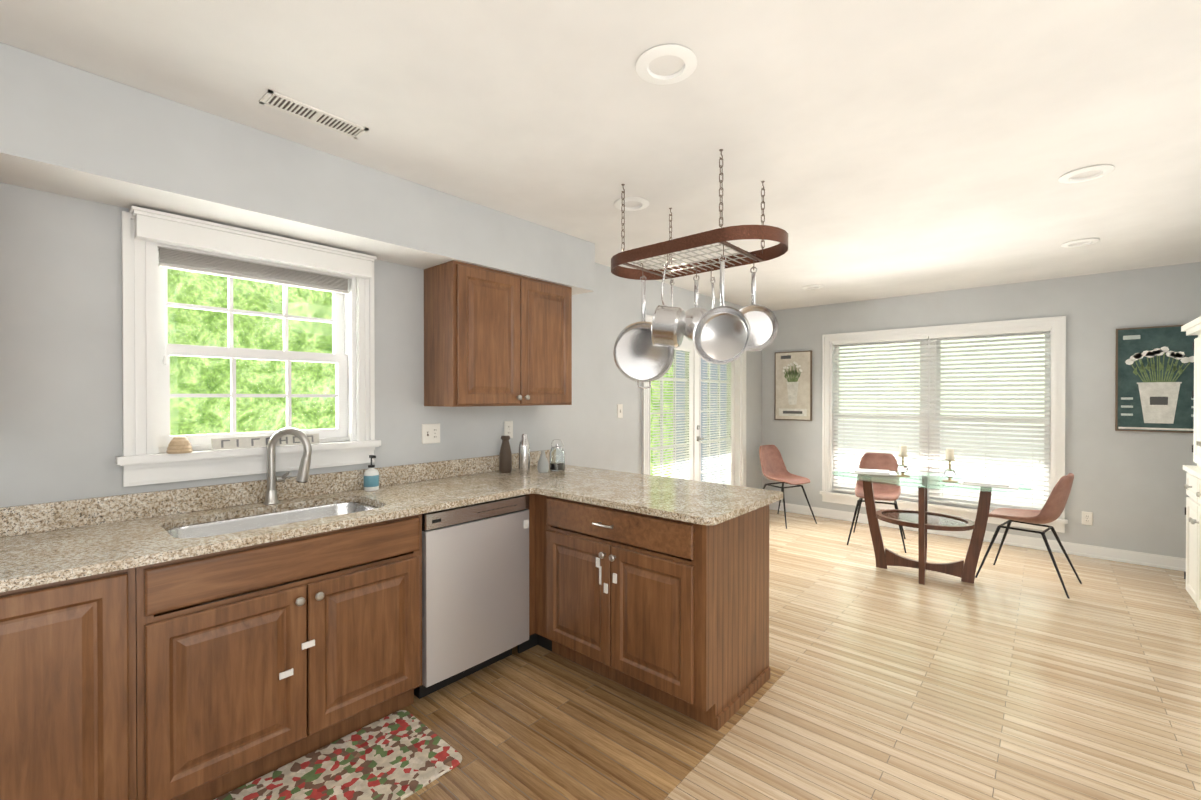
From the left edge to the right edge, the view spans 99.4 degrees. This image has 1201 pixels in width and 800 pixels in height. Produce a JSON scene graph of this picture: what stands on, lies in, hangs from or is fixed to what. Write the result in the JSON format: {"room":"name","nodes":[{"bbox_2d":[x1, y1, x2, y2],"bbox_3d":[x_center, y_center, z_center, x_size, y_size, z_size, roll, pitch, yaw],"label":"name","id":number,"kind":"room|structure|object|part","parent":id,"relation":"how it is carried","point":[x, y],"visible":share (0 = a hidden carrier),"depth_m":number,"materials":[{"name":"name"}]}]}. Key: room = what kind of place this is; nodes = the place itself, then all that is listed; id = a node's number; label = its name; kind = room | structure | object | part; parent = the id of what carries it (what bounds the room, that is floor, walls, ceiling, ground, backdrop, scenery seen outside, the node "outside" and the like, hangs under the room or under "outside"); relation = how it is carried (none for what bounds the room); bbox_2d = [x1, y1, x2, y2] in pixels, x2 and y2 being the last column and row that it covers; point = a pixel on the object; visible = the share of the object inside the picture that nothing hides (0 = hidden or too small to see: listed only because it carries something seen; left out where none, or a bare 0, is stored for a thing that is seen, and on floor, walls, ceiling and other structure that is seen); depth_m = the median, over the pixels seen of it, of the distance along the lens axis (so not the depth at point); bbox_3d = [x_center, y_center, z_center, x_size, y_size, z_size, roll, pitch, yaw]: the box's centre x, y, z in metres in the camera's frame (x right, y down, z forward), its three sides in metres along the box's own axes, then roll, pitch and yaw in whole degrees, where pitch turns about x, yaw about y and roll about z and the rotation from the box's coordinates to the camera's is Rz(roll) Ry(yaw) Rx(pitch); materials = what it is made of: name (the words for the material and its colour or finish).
{"room":"kitchen","nodes":[
{"label":"kitchen","id":0,"kind":"room"},
{"bbox_2d":[0,182,761,506],"bbox_3d":[-0.585,0.142,3.522,0.150,2.450,8.030,0,0,41],"label":"wall","id":1,"kind":"structure","parent":0,"point":[61,420],"depth_m":1.95,"materials":[{"name":"paint"}]},
{"bbox_2d":[116,211,380,486],"bbox_3d":[-1.565,-0.197,2.364,0.205,1.058,1.010,0,0,41],"label":"window","id":2,"kind":"structure","parent":1,"relation":"in","point":[144,459],"depth_m":2.22,"materials":[{"name":"white wood"}]},
{"bbox_2d":[166,436,192,453],"bbox_3d":[-1.706,0.179,2.065,0.084,0.070,0.084,0,0,41],"label":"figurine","id":3,"kind":"object","parent":2,"relation":"on","point":[179,444],"visible":1,"depth_m":2.04,"materials":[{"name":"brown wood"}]},
{"bbox_3d":[-1.598,-0.214,2.393,0.075,0.815,0.760,0,0,41],"label":"kitchen window sash","id":4,"kind":"part","parent":2,"relation":"part of","materials":[{"name":"white wood"}]},
{"bbox_2d":[129,206,376,364],"bbox_3d":[-1.514,-0.440,2.318,0.150,0.591,0.932,0,0,41],"label":"blind valance","id":5,"kind":"object","parent":2,"relation":"attached to","point":[171,229],"visible":0.9,"depth_m":2.23,"materials":[{"name":"white wood"}]},
{"bbox_2d":[211,433,318,449],"bbox_3d":[-1.510,0.188,2.318,0.021,0.049,0.420,0,0,41],"label":"kitchen sign","id":6,"kind":"object","parent":2,"relation":"on","point":[238,442],"visible":0.85,"depth_m":2.27,"materials":[{"name":"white wood"}]},
{"bbox_2d":[0,449,550,536],"bbox_3d":[-1.702,0.414,2.121,0.020,0.099,4.142,0,0,41],"label":"backsplash","id":7,"kind":"structure","parent":1,"relation":"attached to","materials":[{"name":"stone"}]},
{"bbox_2d":[422,423,439,443],"bbox_3d":[-0.979,0.195,2.950,0.014,0.115,0.116,0,0,41],"label":"outlet","id":8,"kind":"object","parent":1,"relation":"attached to","point":[430,433],"visible":1,"depth_m":2.95,"materials":[{"name":"white plastic"}]},
{"bbox_2d":[424,260,571,406],"bbox_3d":[-0.582,-0.357,3.137,0.353,0.782,0.900,0,0,41],"label":"upper cabinet","id":9,"kind":"object","parent":1,"relation":"attached to","point":[492,337],"visible":1,"depth_m":2.90,"materials":[{"name":"brown wood"}]},
{"bbox_2d":[504,421,512,437],"bbox_3d":[-0.608,0.198,3.376,0.008,0.115,0.070,0,0,41],"label":"electrical outlet plate","id":10,"kind":"object","parent":1,"relation":"attached to","point":[508,428],"visible":0.96,"depth_m":3.37,"materials":[{"name":"white plastic"}]},
{"bbox_2d":[617,404,622,417],"bbox_3d":[0.167,0.092,4.252,0.014,0.115,0.070,0,0,41],"label":"switch plate","id":11,"kind":"object","parent":1,"relation":"attached to","point":[619,410],"visible":1,"depth_m":4.25,"materials":[{"name":"white plastic"}]},
{"bbox_2d":[651,346,692,479],"bbox_3d":[0.698,0.287,4.934,0.045,1.629,0.667,0,0,41],"label":"door blind","id":12,"kind":"object","parent":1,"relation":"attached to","point":[684,349],"visible":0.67,"depth_m":4.93,"materials":[{"name":"white plastic"}]},
{"bbox_2d":[649,336,734,485],"bbox_3d":[0.978,0.341,5.292,0.093,1.986,1.808,0,0,41],"label":"french door","id":13,"kind":"structure","parent":1,"relation":"in","point":[695,380],"depth_m":5.28,"materials":[{"name":"white"}]},
{"bbox_2d":[642,315,745,486],"bbox_3d":[0.983,0.299,5.287,0.176,2.115,2.020,0,0,41],"label":"door frame","id":14,"kind":"structure","parent":1,"relation":"attached to","point":[740,420],"depth_m":5.94,"materials":[{"name":"white wood"}]},
{"bbox_2d":[702,362,732,484],"bbox_3d":[1.296,0.283,5.614,0.045,1.629,0.667,0,0,41],"label":"door blind","id":15,"kind":"object","parent":1,"relation":"attached to","point":[721,482],"visible":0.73,"depth_m":5.61,"materials":[{"name":"white plastic"}]},
{"bbox_2d":[0,0,1200,310],"bbox_3d":[0.921,-1.135,2.191,4.160,0.120,8.030,0,0,41],"label":"ceiling","id":16,"kind":"structure","parent":0,"point":[886,148],"depth_m":1.90,"materials":[{"name":"paint"}]},
{"bbox_2d":[0,42,594,294],"bbox_3d":[-1.559,-0.909,2.043,0.329,0.329,4.229,0,0,41],"label":"soffit bulkhead","id":17,"kind":"object","parent":16,"relation":"attached to","point":[68,130],"visible":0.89,"depth_m":1.98,"materials":[{"name":"paint"}]},
{"bbox_2d":[259,90,368,138],"bbox_3d":[-1.072,-1.071,1.923,0.110,0.006,0.345,0,0,41],"label":"ceiling vent","id":18,"kind":"object","parent":16,"relation":"in","point":[290,106],"visible":1,"depth_m":1.91,"materials":[{"name":"white metal"}]},
{"bbox_2d":[614,197,648,210],"bbox_3d":[0.170,-1.093,2.791,0.196,0.052,0.196,0,0,41],"label":"recessed light","id":19,"kind":"object","parent":16,"relation":"in","point":[643,205],"visible":0.73,"depth_m":2.77,"materials":[{"name":"white"}]},
{"bbox_2d":[636,44,696,84],"bbox_3d":[0.210,-1.086,1.625,0.196,0.052,0.196,0,0,41],"label":"recessed light","id":20,"kind":"object","parent":16,"relation":"in","point":[686,55],"visible":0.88,"depth_m":1.61,"materials":[{"name":"white"}]},
{"bbox_2d":[611,149,787,279],"bbox_3d":[0.457,-0.880,2.528,0.930,0.394,0.452,0,0,41],"label":"pot rack","id":21,"kind":"object","parent":16,"relation":"hanging from","point":[723,235],"visible":1,"depth_m":2.45,"materials":[{"name":"brown wood"}]},
{"bbox_2d":[613,263,673,388],"bbox_3d":[0.217,-0.379,2.601,0.310,0.646,0.102,0,0,-7],"label":"saute pan","id":22,"kind":"object","parent":21,"relation":"hanging from","point":[638,355],"visible":1,"depth_m":2.63,"materials":[{"name":"silver metal"}]},
{"bbox_2d":[651,254,685,347],"bbox_3d":[0.322,-0.474,2.419,0.175,0.454,0.218,0,0,41],"label":"pot","id":23,"kind":"object","parent":21,"relation":"hanging from","point":[668,327],"visible":0.92,"depth_m":2.35,"materials":[{"name":"silver metal"}]},
{"bbox_2d":[668,272,673,306],"bbox_3d":[0.389,-0.498,2.788,0.059,0.410,0.071,0,0,41],"label":"spatula","id":24,"kind":"object","parent":21,"relation":"hanging from","point":[671,291],"visible":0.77,"depth_m":2.79,"materials":[{"name":"silver metal"}]},
{"bbox_2d":[684,268,706,340],"bbox_3d":[0.506,-0.508,2.689,0.182,0.389,0.169,0,0,41],"label":"saucepan","id":25,"kind":"object","parent":21,"relation":"hanging from","point":[694,314],"visible":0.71,"depth_m":2.65,"materials":[{"name":"silver metal"}]},
{"bbox_2d":[709,261,715,308],"bbox_3d":[0.565,-0.444,2.563,0.218,0.516,0.059,0,0,-28],"label":"pan","id":26,"kind":"object","parent":21,"relation":"hanging from","point":[713,294],"visible":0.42,"depth_m":2.55,"materials":[{"name":"silver metal"}]},
{"bbox_2d":[693,245,750,364],"bbox_3d":[0.537,-0.427,2.242,0.258,0.546,0.063,0,0,32],"label":"skillet","id":27,"kind":"object","parent":21,"relation":"hanging from","point":[721,334],"visible":0.92,"depth_m":2.26,"materials":[{"name":"silver metal"}]},
{"bbox_2d":[739,259,777,350],"bbox_3d":[0.743,-0.468,2.466,0.214,0.467,0.092,0,0,41],"label":"pan","id":28,"kind":"object","parent":21,"relation":"hanging from","point":[763,322],"visible":0.67,"depth_m":2.47,"materials":[{"name":"silver metal"}]},
{"bbox_2d":[802,285,823,289],"bbox_3d":[2.046,-1.105,4.910,0.196,0.052,0.196,0,0,41],"label":"recessed light","id":29,"kind":"object","parent":16,"relation":"in","point":[816,286],"visible":0.67,"depth_m":4.89,"materials":[{"name":"white"}]},
{"bbox_2d":[1061,238,1099,247],"bbox_3d":[3.292,-1.097,3.496,0.196,0.052,0.196,0,0,41],"label":"recessed light","id":30,"kind":"object","parent":16,"relation":"in","point":[1091,240],"visible":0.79,"depth_m":3.48,"materials":[{"name":"white"}]},
{"bbox_2d":[1058,165,1114,182],"bbox_3d":[2.306,-1.091,2.419,0.196,0.052,0.196,0,0,41],"label":"recessed light","id":31,"kind":"object","parent":16,"relation":"in","point":[1104,169],"visible":0.75,"depth_m":2.40,"materials":[{"name":"white"}]},
{"bbox_2d":[398,509,1200,799],"bbox_3d":[0.921,1.415,2.206,3.860,0.080,7.730,0,0,41],"label":"floor","id":32,"kind":"structure","parent":0,"point":[1014,673],"depth_m":2.31,"materials":[{"name":"brown wood"}]},
{"bbox_2d":[0,567,136,799],"bbox_3d":[-1.772,0.940,1.558,0.661,0.876,0.460,0,0,41],"label":"base cabinet","id":33,"kind":"object","parent":32,"relation":"on","point":[67,689],"visible":0.73,"depth_m":1.43,"materials":[{"name":"brown wood"}]},
{"bbox_2d":[135,514,421,799],"bbox_3d":[-1.309,0.937,2.086,0.661,0.876,0.940,0,0,41],"label":"base cabinet","id":34,"kind":"object","parent":32,"relation":"on","point":[253,662],"visible":0.81,"depth_m":1.80,"materials":[{"name":"brown wood"}]},
{"bbox_2d":[214,710,461,799],"bbox_3d":[-0.955,1.371,1.798,0.480,0.012,0.800,0,0,41],"label":"kitchen mat","id":35,"kind":"object","parent":32,"relation":"on","point":[401,755],"visible":0.98,"depth_m":1.89,"materials":[{"name":"multicoloured fabric"}]},
{"bbox_2d":[414,495,528,698],"bbox_3d":[-0.800,0.936,2.668,0.621,0.872,0.594,0,0,41],"label":"dishwasher","id":36,"kind":"object","parent":32,"relation":"on","point":[475,587],"visible":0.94,"depth_m":2.42,"materials":[{"name":"silver metal"}]},
{"bbox_2d":[518,494,625,657],"bbox_3d":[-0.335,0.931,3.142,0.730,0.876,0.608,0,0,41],"label":"base cabinet","id":37,"kind":"object","parent":32,"relation":"on","point":[577,550],"depth_m":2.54,"materials":[{"name":"brown wood"}]},
{"bbox_2d":[0,449,615,591],"bbox_3d":[-1.462,0.431,1.910,0.660,0.130,4.142,0,0,41],"label":"countertop","id":38,"kind":"structure","parent":37,"relation":"on","point":[47,543],"depth_m":2.00,"materials":[{"name":"stone"}]},
{"bbox_2d":[166,502,377,537],"bbox_3d":[-1.300,0.594,2.090,0.450,0.195,0.790,0,0,41],"label":"undermount sink","id":39,"kind":"object","parent":38,"relation":"in","point":[220,527],"visible":0.08,"depth_m":2.21,"materials":[{"name":"silver metal"}]},
{"bbox_2d":[264,427,311,504],"bbox_3d":[-1.400,0.293,2.276,0.179,0.340,0.150,0,0,41],"label":"faucet","id":40,"kind":"object","parent":38,"relation":"on","point":[273,479],"visible":1,"depth_m":2.27,"materials":[{"name":"silver metal"}]},
{"bbox_2d":[364,455,378,490],"bbox_3d":[-1.175,0.372,2.610,0.073,0.178,0.073,0,0,41],"label":"soap dispenser","id":41,"kind":"object","parent":38,"relation":"on","point":[371,478],"visible":1,"depth_m":2.58,"materials":[{"name":"white plastic"}]},
{"bbox_2d":[499,436,511,472],"bbox_3d":[-0.601,0.341,3.224,0.080,0.232,0.080,0,0,41],"label":"decorative bottle","id":42,"kind":"object","parent":38,"relation":"on","point":[505,459],"visible":1,"depth_m":3.20,"materials":[{"name":"brown ceramic"}]},
{"bbox_2d":[519,434,529,472],"bbox_3d":[-0.480,0.336,3.211,0.072,0.243,0.072,0,0,41],"label":"bottle","id":43,"kind":"object","parent":38,"relation":"on","point":[524,455],"visible":0.98,"depth_m":3.18,"materials":[{"name":"silver metal"}]},
{"bbox_2d":[537,451,548,472],"bbox_3d":[-0.364,0.390,3.229,0.072,0.135,0.072,0,0,41],"label":"vase","id":44,"kind":"object","parent":38,"relation":"on","point":[543,465],"visible":1,"depth_m":3.21,"materials":[{"name":"grey ceramic"}]},
{"bbox_2d":[550,439,564,470],"bbox_3d":[-0.280,0.356,3.302,0.116,0.202,0.100,0,0,41],"label":"glass jar","id":45,"kind":"object","parent":38,"relation":"on","point":[557,457],"visible":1,"depth_m":3.26,"materials":[{"name":"clear glass"}]},
{"bbox_2d":[532,471,782,524],"bbox_3d":[0.285,0.477,2.611,1.038,0.030,0.782,0,0,41],"label":"countertop","id":46,"kind":"structure","parent":37,"relation":"on","point":[697,502],"depth_m":2.49,"materials":[{"name":"stone"}]},
{"bbox_2d":[759,445,816,528],"bbox_3d":[2.034,0.939,5.696,0.482,0.834,0.541,0,0,-29],"label":"chair","id":47,"kind":"object","parent":32,"relation":"on","point":[773,466],"visible":0.98,"depth_m":5.81,"materials":[{"name":"leather"}]},
{"bbox_2d":[847,452,905,552],"bbox_3d":[2.650,0.944,4.870,0.482,0.834,0.541,0,0,31],"label":"chair","id":48,"kind":"object","parent":32,"relation":"on","point":[882,461],"visible":0.69,"depth_m":4.97,"materials":[{"name":"leather"}]},
{"bbox_2d":[833,470,1031,584],"bbox_3d":[2.524,0.989,3.983,1.300,0.750,0.840,0,0,34],"label":"dining table","id":49,"kind":"object","parent":32,"relation":"on","point":[922,519],"visible":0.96,"depth_m":3.88,"materials":[{"name":"brown wood"}]},
{"bbox_2d":[850,468,896,475],"bbox_3d":[2.284,0.601,4.266,0.340,0.020,0.240,0,0,26],"label":"book","id":50,"kind":"object","parent":49,"relation":"on","point":[872,472],"visible":1,"depth_m":4.21,"materials":[{"name":"white paper"}]},
{"bbox_2d":[897,445,909,476],"bbox_3d":[2.426,0.489,4.083,0.100,0.247,0.100,0,0,34],"label":"candle holder","id":51,"kind":"object","parent":49,"relation":"on","point":[903,468],"visible":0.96,"depth_m":4.06,"materials":[{"name":"gold metal"}]},
{"bbox_3d":[2.524,0.620,3.981,1.300,0.012,0.840,0,0,34],"label":"glass","id":52,"kind":"part","parent":49,"relation":"part of","materials":[{"name":"clear glass"}]},
{"bbox_2d":[942,449,957,482],"bbox_3d":[2.625,0.490,3.826,0.100,0.247,0.100,0,0,34],"label":"candle holder","id":53,"kind":"object","parent":49,"relation":"on","point":[949,473],"visible":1,"depth_m":3.81,"materials":[{"name":"gold metal"}]},
{"bbox_2d":[958,479,1018,489],"bbox_3d":[2.810,0.605,3.689,0.340,0.020,0.240,0,0,40],"label":"book","id":54,"kind":"object","parent":49,"relation":"on","point":[988,483],"visible":1,"depth_m":3.65,"materials":[{"name":"white paper"}]},
{"bbox_2d":[975,473,1081,598],"bbox_3d":[3.233,0.950,3.850,0.482,0.834,0.541,0,0,-39],"label":"chair","id":55,"kind":"object","parent":32,"relation":"on","point":[1052,509],"visible":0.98,"depth_m":3.70,"materials":[{"name":"leather"}]},
{"bbox_2d":[1181,316,1200,611],"bbox_3d":[3.719,0.438,2.864,0.483,1.865,1.170,0,0,41],"label":"tall cabinet","id":56,"kind":"object","parent":32,"relation":"on","point":[1192,573],"visible":1,"depth_m":3.27,"materials":[{"name":"white wood"}]},
{"bbox_2d":[762,262,1200,557],"bbox_3d":[3.578,0.133,5.109,4.010,2.450,0.150,0,0,41],"label":"wall","id":57,"kind":"structure","parent":0,"point":[1128,489],"depth_m":4.43,"materials":[{"name":"paint"}]},
{"bbox_2d":[774,350,811,420],"bbox_3d":[2.307,-0.168,6.103,0.439,0.824,0.029,0,0,41],"label":"picture","id":58,"kind":"object","parent":57,"relation":"attached to","point":[793,385],"visible":0.98,"depth_m":6.09,"materials":[{"name":"brown paper"}]},
{"bbox_2d":[820,316,1067,532],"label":"window","id":59,"kind":"structure","parent":57,"relation":"in","point":[1057,325],"depth_m":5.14,"materials":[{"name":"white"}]},
{"bbox_2d":[832,336,928,499],"bbox_3d":[3.016,0.181,5.537,0.931,1.703,0.071,0,0,41],"label":"window blind","id":60,"kind":"object","parent":59,"relation":"attached to","point":[881,341],"visible":0.92,"depth_m":5.52,"materials":[{"name":"white plastic"}]},
{"bbox_3d":[3.421,0.191,5.287,1.880,1.690,0.070,0,0,41],"label":"far window sash","id":61,"kind":"part","parent":59,"relation":"part of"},
{"bbox_2d":[929,328,1050,509],"bbox_3d":[3.722,0.185,4.917,0.931,1.703,0.071,0,0,41],"label":"window blind","id":62,"kind":"object","parent":59,"relation":"attached to","point":[986,363],"visible":0.88,"depth_m":4.89,"materials":[{"name":"white plastic"}]},
{"bbox_2d":[769,502,1185,571],"bbox_3d":[3.466,1.308,5.101,3.860,0.100,0.020,0,0,41],"label":"baseboard","id":63,"kind":"structure","parent":57,"relation":"attached to","point":[1026,542],"depth_m":4.63,"materials":[{"name":"white wood"}]},
{"bbox_2d":[1082,511,1092,525],"bbox_3d":[4.236,1.032,4.430,0.070,0.115,0.008,0,0,41],"label":"electrical outlet plate","id":64,"kind":"object","parent":57,"relation":"attached to","point":[1087,518],"visible":1,"depth_m":4.43,"materials":[{"name":"white plastic"}]},
{"bbox_2d":[1115,325,1197,432],"bbox_3d":[4.539,-0.169,4.140,0.494,0.859,0.029,0,0,41],"label":"picture","id":65,"kind":"object","parent":57,"relation":"attached to","point":[1154,377],"visible":0.96,"depth_m":4.15,"materials":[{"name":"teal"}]},
{"label":"outside","id":66,"kind":"structure","parent":0,"visible":0},
{"bbox_2d":[167,268,335,435],"bbox_3d":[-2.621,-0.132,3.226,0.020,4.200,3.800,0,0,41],"label":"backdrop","id":67,"kind":"structure","parent":66,"point":[316,413],"depth_m":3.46,"materials":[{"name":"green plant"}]},
{"bbox_2d":[651,363,672,476],"bbox_3d":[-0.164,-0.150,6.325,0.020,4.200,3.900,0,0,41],"label":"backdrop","id":68,"kind":"structure","parent":66,"point":[652,387],"depth_m":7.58,"materials":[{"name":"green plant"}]}
]}

